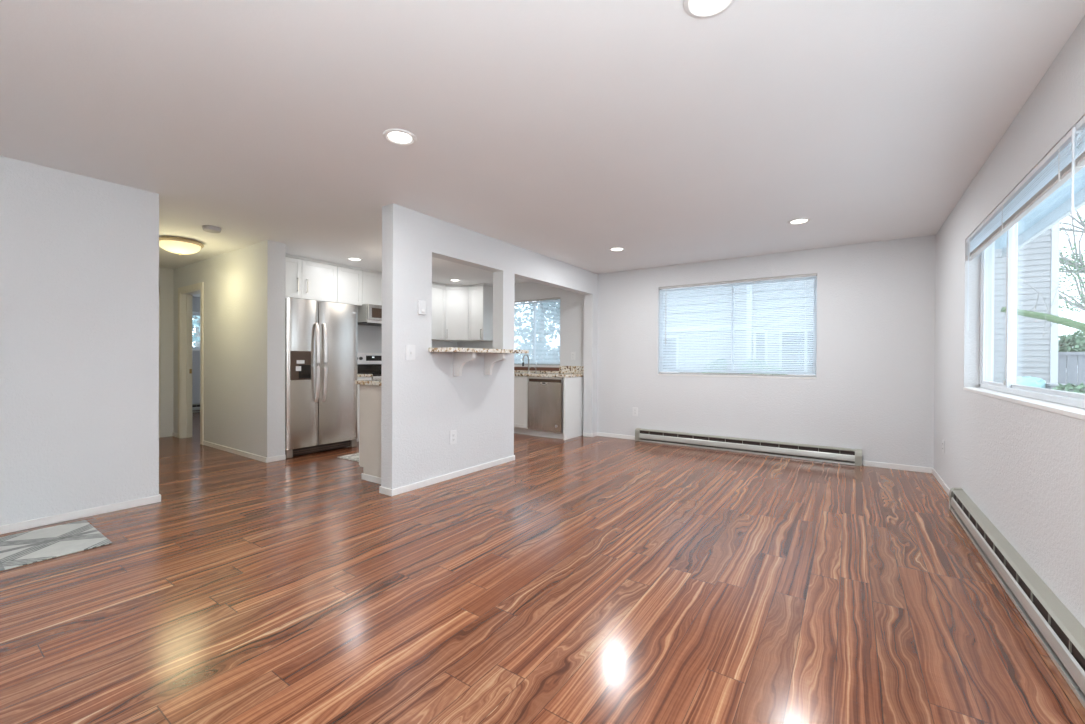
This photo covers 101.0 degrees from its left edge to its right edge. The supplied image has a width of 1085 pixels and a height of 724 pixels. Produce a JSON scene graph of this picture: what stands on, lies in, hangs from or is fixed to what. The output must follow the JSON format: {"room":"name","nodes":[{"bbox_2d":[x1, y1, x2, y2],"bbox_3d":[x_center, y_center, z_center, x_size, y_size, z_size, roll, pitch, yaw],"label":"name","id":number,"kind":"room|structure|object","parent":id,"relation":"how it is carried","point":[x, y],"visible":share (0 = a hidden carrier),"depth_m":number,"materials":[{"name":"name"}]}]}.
{"room":"empty living room","nodes":[
{"label":"empty living room","id":0,"kind":"room"},
{"bbox_2d":[0,156,158,525],"bbox_3d":[-4.052,-0.107,2.177,0.120,2.440,3.398,0,0,35],"label":"wall","id":1,"kind":"structure","parent":0,"point":[79,254],"depth_m":3.15,"materials":[{"name":"paint"}]},
{"bbox_2d":[0,494,160,534],"bbox_3d":[-4.049,1.085,2.185,0.132,0.056,3.410,0,0,35],"label":"baseboard","id":2,"kind":"structure","parent":1,"relation":"attached to","point":[43,521],"depth_m":3.16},
{"bbox_2d":[159,267,173,436],"bbox_3d":[-5.766,-0.136,6.104,0.120,2.440,1.132,0,0,35],"label":"wall","id":3,"kind":"structure","parent":0,"point":[166,275],"depth_m":6.47,"materials":[{"name":"paint"}]},
{"bbox_2d":[159,288,159,437],"bbox_3d":[-5.729,0.012,6.038,0.016,2.145,0.890,0,0,35],"label":"trim","id":4,"kind":"structure","parent":3,"relation":"attached to","point":[159,288],"depth_m":6.39,"materials":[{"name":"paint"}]},
{"bbox_2d":[192,296,199,403],"bbox_3d":[-7.011,-0.162,10.065,0.160,2.440,3.745,0,0,35],"label":"wall","id":5,"kind":"structure","parent":0,"point":[195,300],"depth_m":9.46,"materials":[{"name":"paint"}]},
{"bbox_2d":[192,404,199,411],"bbox_3d":[-7.132,0.968,9.698,0.072,0.174,1.900,0,0,35],"label":"baseboard heater","id":6,"kind":"object","parent":5,"relation":"attached to","point":[195,407],"visible":0.03,"depth_m":9.42,"materials":[{"name":"metal"}]},
{"bbox_2d":[192,312,199,350],"bbox_3d":[-7.183,-0.646,9.791,0.149,0.829,1.398,0,0,35],"label":"window","id":7,"kind":"structure","parent":5,"relation":"in","point":[193,313],"depth_m":9.53,"materials":[{"name":"white plastic"}]},
{"bbox_2d":[173,240,285,457],"bbox_3d":[-5.491,-0.138,6.718,6.138,2.440,0.190,0,0,35],"label":"wall","id":8,"kind":"structure","parent":0,"point":[245,287],"depth_m":5.25,"materials":[{"name":"paint"}]},
{"bbox_2d":[178,282,203,444],"bbox_3d":[-4.806,0.016,6.205,0.900,2.145,0.152,0,0,35],"label":"trim","id":9,"kind":"structure","parent":8,"relation":"attached to","point":[185,293],"depth_m":6.37,"materials":[{"name":"paint"}]},
{"bbox_2d":[172,432,285,462],"bbox_3d":[-4.156,1.066,5.795,2.900,0.056,0.202,0,0,35],"label":"baseboard","id":10,"kind":"structure","parent":8,"relation":"attached to","point":[217,446],"depth_m":5.21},
{"bbox_2d":[357,325,456,352],"bbox_3d":[-2.627,-0.125,7.051,0.120,2.440,3.745,0,0,35],"label":"wall","id":11,"kind":"structure","parent":0,"point":[369,337],"depth_m":6.93,"materials":[{"name":"paint"}]},
{"bbox_2d":[286,257,336,302],"bbox_3d":[-3.176,-1.056,5.795,0.374,0.500,0.905,0,0,35],"label":"upper cabinet","id":12,"kind":"object","parent":11,"relation":"attached to","point":[308,280],"visible":0.64,"depth_m":5.79,"materials":[{"name":"white wood"}]},
{"bbox_2d":[337,266,361,305],"bbox_3d":[-2.825,-1.057,6.333,0.344,0.500,0.375,0,0,35],"label":"upper cabinet","id":13,"kind":"object","parent":11,"relation":"attached to","point":[349,281],"visible":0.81,"depth_m":6.24,"materials":[{"name":"white wood"}]},
{"bbox_2d":[362,271,381,304],"bbox_3d":[-2.491,-1.071,6.793,0.374,0.475,0.758,0,0,35],"label":"upper cabinet","id":14,"kind":"object","parent":11,"relation":"attached to","point":[371,282],"visible":0.23,"depth_m":6.52,"materials":[{"name":"white wood"}]},
{"bbox_2d":[358,304,381,326],"bbox_3d":[-2.449,-0.693,6.765,0.479,0.270,0.747,0,0,35],"label":"microwave","id":15,"kind":"object","parent":14,"relation":"attached to","point":[368,314],"visible":0.31,"depth_m":6.41,"materials":[{"name":"silver metal"}]},
{"bbox_2d":[286,254,492,286],"bbox_3d":[-2.197,-1.326,6.702,0.963,0.028,3.507,0,0,35],"label":"trim","id":16,"kind":"structure","parent":11,"relation":"attached to","point":[287,255],"depth_m":6.33,"materials":[{"name":"white wood"}]},
{"bbox_2d":[432,284,445,339],"bbox_3d":[-2.035,-0.844,7.459,0.374,0.931,0.830,0,0,35],"label":"upper cabinet","id":17,"kind":"object","parent":11,"relation":"attached to","point":[438,291],"visible":0.22,"depth_m":7.59,"materials":[{"name":"white wood"}]},
{"bbox_2d":[432,286,469,341],"bbox_3d":[-1.527,-0.844,7.985,0.614,0.931,0.628,0,0,35],"label":"upper cabinet","id":18,"kind":"object","parent":11,"relation":"attached to","point":[456,297],"visible":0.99,"depth_m":7.75,"materials":[{"name":"white wood"}]},
{"bbox_2d":[381,203,597,488],"bbox_3d":[-0.271,-0.104,5.282,0.147,2.440,3.671,0,0,35],"label":"wall partition","id":19,"kind":"structure","parent":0,"point":[422,401],"depth_m":4.21,"materials":[{"name":"paint"}]},
{"bbox_2d":[406,345,414,359],"bbox_3d":[-1.139,-0.082,3.874,0.019,0.135,0.100,0,0,35],"label":"light switch","id":20,"kind":"object","parent":19,"relation":"attached to","point":[410,349],"visible":1,"depth_m":3.87,"materials":[{"name":"white plastic"}]},
{"bbox_2d":[417,300,425,314],"bbox_3d":[-1.066,-0.481,3.956,0.040,0.124,0.076,0,0,35],"label":"thermostat","id":21,"kind":"object","parent":19,"relation":"attached to","point":[421,305],"visible":1,"depth_m":3.94,"materials":[{"name":"white plastic"}]},
{"bbox_2d":[450,430,456,444],"bbox_3d":[-0.858,0.726,4.301,0.009,0.135,0.085,0,0,35],"label":"wall outlet","id":22,"kind":"object","parent":19,"relation":"attached to","point":[453,434],"visible":1,"depth_m":4.30,"materials":[{"name":"white plastic"}]},
{"bbox_2d":[453,352,475,375],"bbox_3d":[-0.743,0.023,4.242,0.255,0.225,0.040,0,0,35],"label":"corbel","id":23,"kind":"object","parent":19,"relation":"attached to","point":[459,359],"visible":1,"depth_m":4.25,"materials":[{"name":"white wood"}]},
{"bbox_2d":[429,347,528,353],"bbox_3d":[-0.660,-0.110,4.475,0.480,0.038,1.137,0,0,35],"label":"countertop","id":24,"kind":"structure","parent":19,"relation":"attached to","point":[445,349],"depth_m":4.18,"materials":[{"name":"stone"}]},
{"bbox_2d":[379,432,596,495],"bbox_3d":[-0.280,1.088,5.284,0.171,0.056,3.683,0,0,35],"label":"baseboard","id":25,"kind":"structure","parent":19,"relation":"attached to","point":[391,492],"depth_m":4.21,"materials":[{"name":"white wood"}]},
{"bbox_2d":[484,353,504,374],"bbox_3d":[-0.494,0.022,4.605,0.255,0.225,0.040,0,0,35],"label":"corbel","id":26,"kind":"object","parent":19,"relation":"attached to","point":[490,359],"visible":1,"depth_m":4.62,"materials":[{"name":"white wood"}]},
{"bbox_2d":[0,412,1084,723],"bbox_3d":[-3.364,1.164,4.642,12.613,0.120,8.635,0,0,35],"label":"floor","id":27,"kind":"structure","parent":0,"point":[582,579],"depth_m":2.11,"materials":[{"name":"laminate"}]},
{"bbox_2d":[0,520,111,570],"bbox_3d":[-3.209,1.110,2.521,0.680,0.008,1.015,0,0,35],"label":"door mat","id":28,"kind":"object","parent":27,"relation":"on","point":[25,548],"visible":1,"depth_m":2.73,"materials":[{"name":"white fabric"}]},
{"bbox_2d":[285,298,357,458],"bbox_3d":[-2.940,0.181,5.638,0.870,1.831,0.890,0,0,35],"label":"refrigerator","id":29,"kind":"object","parent":27,"relation":"on","point":[321,338],"visible":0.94,"depth_m":5.37,"materials":[{"name":"grey metal"}]},
{"bbox_2d":[337,453,358,461],"bbox_3d":[-1.824,1.102,5.551,0.520,0.007,1.240,0,0,33],"label":"kitchen mat","id":30,"kind":"object","parent":27,"relation":"on","point":[354,457],"visible":0.24,"depth_m":5.15,"materials":[{"name":"white fabric"}]},
{"bbox_2d":[357,377,371,441],"bbox_3d":[-2.729,0.651,6.273,0.594,0.895,0.345,0,0,35],"label":"base cabinet","id":31,"kind":"object","parent":27,"relation":"on","point":[358,378],"visible":0.09,"depth_m":6.09,"materials":[{"name":"white wood"}]},
{"bbox_2d":[357,374,372,376],"bbox_3d":[-2.724,0.184,6.266,0.606,0.035,0.360,0,0,35],"label":"countertop","id":32,"kind":"structure","parent":31,"relation":"on","point":[358,375],"depth_m":6.14,"materials":[{"name":"stone"}]},
{"bbox_2d":[357,353,381,379],"bbox_3d":[-2.375,0.470,6.712,0.657,1.215,0.750,0,0,35],"label":"range","id":33,"kind":"object","parent":27,"relation":"on","point":[367,363],"visible":0.16,"depth_m":6.77,"materials":[{"name":"silver metal"}]},
{"bbox_2d":[358,373,381,375],"bbox_3d":[-2.389,0.183,6.721,0.570,0.020,0.746,0,0,35],"label":"cooktop","id":34,"kind":"object","parent":33,"relation":"in","point":[374,374],"depth_m":6.67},
{"bbox_2d":[372,376,381,379],"bbox_3d":[-2.370,0.635,6.709,0.642,0.885,0.750,0,0,35],"label":"oven","id":35,"kind":"object","parent":33,"relation":"in","point":[373,377],"depth_m":6.31,"materials":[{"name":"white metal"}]},
{"bbox_2d":[359,385,381,483],"bbox_3d":[-1.131,0.665,4.706,0.578,0.899,1.427,0,0,35],"label":"base cabinet","id":36,"kind":"object","parent":27,"relation":"on","point":[369,395],"visible":0.18,"depth_m":4.18,"materials":[{"name":"white wood"}]},
{"bbox_2d":[355,379,381,385],"bbox_3d":[-1.131,0.196,4.706,0.607,0.037,1.465,0,0,35],"label":"countertop","id":37,"kind":"structure","parent":36,"relation":"on","point":[359,382],"depth_m":4.17,"materials":[{"name":"stone"}]},
{"bbox_2d":[514,376,529,434],"bbox_3d":[-0.444,0.660,7.230,0.925,0.890,0.649,0,0,35],"label":"base cabinet","id":38,"kind":"object","parent":27,"relation":"on","point":[520,382],"visible":0.21,"depth_m":6.81,"materials":[{"name":"white wood"}]},
{"bbox_2d":[528,377,563,438],"bbox_3d":[0.191,0.668,6.790,0.600,0.885,0.625,0,0,35],"label":"dishwasher","id":39,"kind":"object","parent":27,"relation":"on","point":[545,394],"visible":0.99,"depth_m":6.53,"materials":[{"name":"grey metal"}]},
{"bbox_2d":[563,377,583,439],"bbox_3d":[0.484,0.668,6.612,0.025,0.889,0.623,0,0,35],"label":"end panel","id":40,"kind":"object","parent":27,"relation":"on","point":[573,395],"visible":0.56,"depth_m":6.54,"materials":[{"name":"white wood"}]},
{"bbox_3d":[-1.309,0.652,7.825,1.166,0.890,0.649,0,0,35],"label":"base cabinet","id":41,"kind":"object","parent":27,"relation":"on","visible":0},
{"bbox_2d":[514,372,583,377],"bbox_3d":[-0.641,0.193,7.378,2.778,0.039,0.633,0,0,35],"label":"countertop","id":42,"kind":"structure","parent":41,"relation":"on","point":[561,375],"depth_m":6.63,"materials":[{"name":"stone"}]},
{"bbox_2d":[522,354,530,372],"bbox_3d":[-0.251,0.022,7.200,0.086,0.306,0.194,0,0,35],"label":"faucet","id":43,"kind":"object","parent":42,"relation":"on","point":[528,371],"visible":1,"depth_m":7.23,"materials":[{"name":"silver metal"}]},
{"bbox_2d":[0,0,1084,296],"bbox_3d":[-3.351,-1.411,4.628,12.613,0.150,8.635,0,0,35],"label":"ceiling","id":44,"kind":"structure","parent":0,"point":[571,132],"depth_m":2.35,"materials":[{"name":"paint"}]},
{"bbox_2d":[159,236,203,254],"bbox_3d":[-4.001,-1.260,4.933,0.430,0.163,0.430,0,0,35],"label":"ceiling lamp","id":45,"kind":"object","parent":44,"relation":"attached to","point":[178,245],"visible":0.95,"depth_m":4.82,"materials":[{"name":"beige glass"}]},
{"bbox_2d":[202,225,220,232],"bbox_3d":[-3.284,-1.314,4.440,0.156,0.042,0.156,0,0,35],"label":"smoke detector","id":46,"kind":"object","parent":44,"relation":"attached to","point":[212,229],"visible":1,"depth_m":4.40,"materials":[{"name":"grey plastic"}]},
{"bbox_2d":[347,257,362,260],"bbox_3d":[-2.435,-1.335,5.806,0.190,0.014,0.190,0,0,35],"label":"recessed light","id":47,"kind":"object","parent":44,"relation":"in","point":[349,258],"visible":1,"depth_m":5.80,"materials":[{"name":"white"}]},
{"bbox_2d":[383,129,416,145],"bbox_3d":[-0.832,-1.310,2.610,0.190,0.014,0.190,0,0,35],"label":"recessed light","id":48,"kind":"object","parent":44,"relation":"in","point":[395,136],"visible":1,"depth_m":2.60,"materials":[{"name":"white"}]},
{"bbox_2d":[609,247,624,250],"bbox_3d":[0.869,-1.315,5.216,0.190,0.014,0.190,0,0,35],"label":"recessed light","id":49,"kind":"object","parent":44,"relation":"in","point":[612,248],"visible":1,"depth_m":5.20,"materials":[{"name":"white"}]},
{"bbox_2d":[683,0,735,17],"bbox_3d":[0.600,-1.298,1.593,0.190,0.014,0.190,0,0,35],"label":"recessed light","id":50,"kind":"object","parent":44,"relation":"in","point":[694,8],"visible":1,"depth_m":1.63,"materials":[{"name":"white"}]},
{"bbox_2d":[787,218,810,224],"bbox_3d":[2.375,-1.302,4.139,0.190,0.014,0.190,0,0,35],"label":"recessed light","id":51,"kind":"object","parent":44,"relation":"in","point":[798,220],"visible":1,"depth_m":4.14,"materials":[{"name":"white"}]},
{"bbox_2d":[457,235,935,467],"bbox_3d":[1.245,-0.103,6.564,6.813,2.440,0.160,0,0,35],"label":"wall","id":52,"kind":"structure","parent":0,"point":[872,390],"depth_m":5.15,"materials":[{"name":"paint"}]},
{"bbox_2d":[468,285,492,340],"bbox_3d":[-1.060,-0.841,7.816,0.345,0.931,0.377,0,0,35],"label":"upper cabinet","id":53,"kind":"object","parent":52,"relation":"attached to","point":[480,298],"visible":0.97,"depth_m":7.70,"materials":[{"name":"white wood"}]},
{"bbox_2d":[514,299,559,366],"bbox_3d":[-0.159,-0.480,7.494,1.138,1.120,0.110,0,0,35],"label":"window","id":54,"kind":"structure","parent":52,"relation":"in","point":[559,299],"depth_m":7.48,"materials":[{"name":"white plastic"}]},
{"bbox_2d":[514,297,559,364],"bbox_3d":[-0.176,-0.494,7.469,1.132,1.092,0.038,0,0,35],"label":"mini blind","id":55,"kind":"object","parent":54,"relation":"attached to","point":[554,300],"visible":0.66,"depth_m":7.40,"materials":[{"name":"white plastic"}]},
{"bbox_2d":[514,366,583,373],"bbox_3d":[-0.467,0.113,7.631,2.774,0.117,0.021,0,0,35],"label":"backsplash","id":56,"kind":"structure","parent":52,"relation":"attached to","point":[562,369],"depth_m":7.17,"materials":[{"name":"stone"}]},
{"bbox_2d":[571,352,574,359],"bbox_3d":[0.477,-0.095,6.990,0.078,0.120,0.009,0,0,35],"label":"wall outlet","id":57,"kind":"object","parent":52,"relation":"attached to","point":[572,353],"visible":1,"depth_m":6.99,"materials":[{"name":"white plastic"}]},
{"bbox_2d":[633,407,637,415],"bbox_3d":[1.327,0.713,6.407,0.078,0.125,0.009,0,0,35],"label":"wall outlet","id":58,"kind":"object","parent":52,"relation":"attached to","point":[635,409],"visible":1,"depth_m":6.40,"materials":[{"name":"white plastic"}]},
{"bbox_2d":[658,276,816,378],"bbox_3d":[2.414,-0.420,5.725,1.883,1.224,0.110,0,0,35],"label":"window","id":59,"kind":"structure","parent":52,"relation":"in","point":[666,374],"depth_m":5.63,"materials":[{"name":"white plastic"}]},
{"bbox_2d":[659,273,816,376],"bbox_3d":[2.397,-0.434,5.701,1.877,1.196,0.038,0,0,35],"label":"mini blind","id":60,"kind":"object","parent":59,"relation":"attached to","point":[806,356],"visible":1,"depth_m":5.63,"materials":[{"name":"white plastic"}]},
{"bbox_2d":[635,428,861,465],"bbox_3d":[2.410,1.036,5.625,2.620,0.174,0.072,0,0,35],"label":"baseboard heater","id":61,"kind":"object","parent":52,"relation":"attached to","point":[848,456],"visible":1,"depth_m":5.46,"materials":[{"name":"metal"}]},
{"bbox_2d":[635,429,859,451],"bbox_3d":[2.413,0.963,5.628,2.620,0.020,0.062,0,0,35],"label":"hood","id":62,"kind":"object","parent":61,"relation":"attached to","point":[648,431],"depth_m":5.52,"materials":[{"name":"metal"}]},
{"bbox_2d":[597,432,931,472],"bbox_3d":[2.414,1.099,5.659,3.844,0.056,0.012,0,0,35],"label":"baseboard","id":63,"kind":"structure","parent":52,"relation":"attached to","point":[865,463],"depth_m":4.79,"materials":[{"name":"white wood"}]},
{"bbox_2d":[934,15,1084,627],"bbox_3d":[1.786,-0.073,1.196,0.160,2.440,8.395,0,0,35],"label":"wall","id":64,"kind":"structure","parent":0,"point":[1023,467],"depth_m":2.39,"materials":[{"name":"paint"}]},
{"bbox_2d":[932,468,949,495],"bbox_3d":[1.660,1.118,1.180,0.012,0.056,8.223,0,0,35],"label":"baseboard","id":65,"kind":"structure","parent":64,"relation":"attached to","point":[939,479],"depth_m":4.13,"materials":[{"name":"white wood"}]},
{"bbox_2d":[942,440,944,452],"bbox_3d":[3.662,0.771,4.085,0.009,0.115,0.072,0,0,35],"label":"wall outlet","id":66,"kind":"object","parent":64,"relation":"attached to","point":[943,441],"visible":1,"depth_m":4.07,"materials":[{"name":"white plastic"}]},
{"bbox_2d":[949,488,1084,707],"bbox_3d":[2.139,1.054,1.929,0.072,0.174,3.700,0,0,35],"label":"baseboard heater","id":67,"kind":"object","parent":64,"relation":"attached to","point":[1061,635],"visible":1,"depth_m":1.97,"materials":[{"name":"metal"}]},
{"bbox_2d":[963,143,1084,420],"bbox_3d":[2.404,-0.354,2.109,0.149,1.139,2.998,0,0,35],"label":"window","id":68,"kind":"structure","parent":64,"relation":"in","point":[1067,401],"depth_m":2.78,"materials":[{"name":"white plastic"}]},
{"bbox_2d":[966,129,1083,330],"bbox_3d":[2.647,-0.576,2.563,0.048,0.699,1.967,0,0,35],"label":"raised blind","id":69,"kind":"object","parent":68,"relation":"attached to","point":[992,223],"visible":0.92,"depth_m":2.22,"materials":[{"name":"white plastic"}]},
{"bbox_2d":[1071,116,1084,215],"bbox_3d":[1.796,-0.744,1.324,0.048,0.359,1.002,0,0,35],"label":"raised blind","id":70,"kind":"object","parent":68,"relation":"attached to","point":[1080,160],"visible":1,"depth_m":1.72,"materials":[{"name":"white plastic"}]},
{"label":"outside","id":71,"kind":"structure","parent":0,"visible":0},
{"bbox_3d":[-6.183,1.585,-8.974,90.000,0.350,38.200,0,0,35],"label":"ground","id":72,"kind":"structure","parent":71,"visible":0},
{"bbox_2d":[192,315,199,346],"bbox_3d":[-9.649,-1.411,12.884,5.285,5.396,3.965,0,0,35],"label":"leafy tree","id":73,"kind":"object","parent":72,"relation":"on","point":[196,322],"visible":0.04,"depth_m":12.76,"materials":[{"name":"green plant"}]},
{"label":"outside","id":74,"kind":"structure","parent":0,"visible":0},
{"bbox_3d":[15.064,1.196,21.926,90.000,1.020,36.800,0,0,35],"label":"yard","id":75,"kind":"structure","parent":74,"visible":0},
{"bbox_2d":[514,299,559,358],"bbox_3d":[-0.262,-3.063,16.451,5.191,7.406,4.037,0,0,6],"label":"leafy tree","id":76,"kind":"object","parent":75,"relation":"on","point":[557,299],"visible":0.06,"depth_m":16.08,"materials":[{"name":"green plant"}]},
{"bbox_2d":[514,340,559,359],"bbox_3d":[0.214,0.080,15.154,3.321,1.726,1.173,0,0,35],"label":"leafy shrub","id":77,"kind":"object","parent":75,"relation":"on","point":[530,340],"visible":0.1,"depth_m":15.19,"materials":[{"name":"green plant"}]},
{"bbox_2d":[702,359,727,372],"bbox_3d":[4.255,0.291,11.034,0.642,0.807,0.546,0,0,35],"label":"leafy shrub","id":78,"kind":"object","parent":75,"relation":"on","point":[714,359],"visible":0.21,"depth_m":10.93,"materials":[{"name":"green plant"}]},
{"bbox_2d":[741,359,786,374],"bbox_3d":[5.133,0.308,10.427,1.069,0.802,0.563,0,0,35],"label":"leafy shrub","id":79,"kind":"object","parent":75,"relation":"on","point":[751,359],"visible":0.12,"depth_m":10.36,"materials":[{"name":"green plant"}]},
{"bbox_2d":[662,222,1059,383],"bbox_3d":[6.285,-2.293,11.390,9.420,5.980,2.900,0,0,35],"label":"neighbouring house","id":80,"kind":"structure","parent":75,"relation":"on","point":[1037,354],"depth_m":8.41,"materials":[{"name":"grey wood"}]},
{"bbox_2d":[1004,376,1045,387],"bbox_3d":[8.448,0.485,7.847,0.476,0.480,0.555,0,0,35],"label":"pile","id":81,"kind":"object","parent":75,"relation":"on","point":[1027,380],"visible":0.29,"depth_m":7.65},
{"bbox_2d":[995,245,1084,335],"bbox_3d":[7.757,-0.377,5.635,3.160,2.341,0.487,0,0,19],"label":"branch","id":82,"kind":"object","parent":75,"relation":"on","point":[1069,322],"visible":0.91,"depth_m":6.04,"materials":[{"name":"green plant"}]},
{"bbox_2d":[1046,383,1065,390],"bbox_3d":[8.677,0.548,7.536,0.250,0.360,0.370,0,0,35],"label":"storage tote","id":83,"kind":"object","parent":75,"relation":"on","point":[1048,385],"visible":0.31,"depth_m":7.48,"materials":[{"name":"grey plastic"}]},
{"bbox_2d":[1052,382,1084,393],"bbox_3d":[8.163,0.516,7.070,0.950,0.423,0.300,0,0,35],"label":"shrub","id":84,"kind":"object","parent":75,"relation":"on","point":[1068,387],"visible":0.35,"depth_m":6.97,"materials":[{"name":"green plant"}]},
{"bbox_2d":[1058,352,1084,391],"bbox_3d":[14.473,0.296,5.814,10.868,0.940,0.120,0,0,35],"label":"fence","id":85,"kind":"object","parent":75,"relation":"on","point":[1068,372],"visible":0.3,"depth_m":8.69,"materials":[{"name":"grey wood"}]},
{"bbox_2d":[1058,330,1084,364],"bbox_3d":[10.948,0.002,9.031,1.407,1.475,0.769,0,0,35],"label":"leafy shrub","id":86,"kind":"object","parent":75,"relation":"on","point":[1075,342],"visible":0.41,"depth_m":9.00,"materials":[{"name":"green plant"}]},
{"bbox_2d":[1059,208,1084,311],"bbox_3d":[13.579,-3.401,11.400,5.457,8.277,5.525,0,0,-13],"label":"bare tree","id":87,"kind":"object","parent":75,"relation":"on","point":[1074,264],"visible":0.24,"depth_m":11.37,"materials":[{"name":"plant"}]},
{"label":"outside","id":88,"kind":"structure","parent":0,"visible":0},
{"bbox_2d":[995,166,1084,248],"bbox_3d":[2.507,-1.491,1.429,0.747,0.040,11.200,0,0,35],"label":"trim","id":89,"kind":"structure","parent":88,"point":[1062,194],"depth_m":4.21,"materials":[{"name":"paint"}]},
{"bbox_2d":[1002,187,1084,257],"bbox_3d":[2.832,-1.458,1.206,0.040,0.220,11.200,0,0,35],"label":"trim","id":90,"kind":"structure","parent":89,"relation":"attached to","point":[1061,212],"depth_m":4.41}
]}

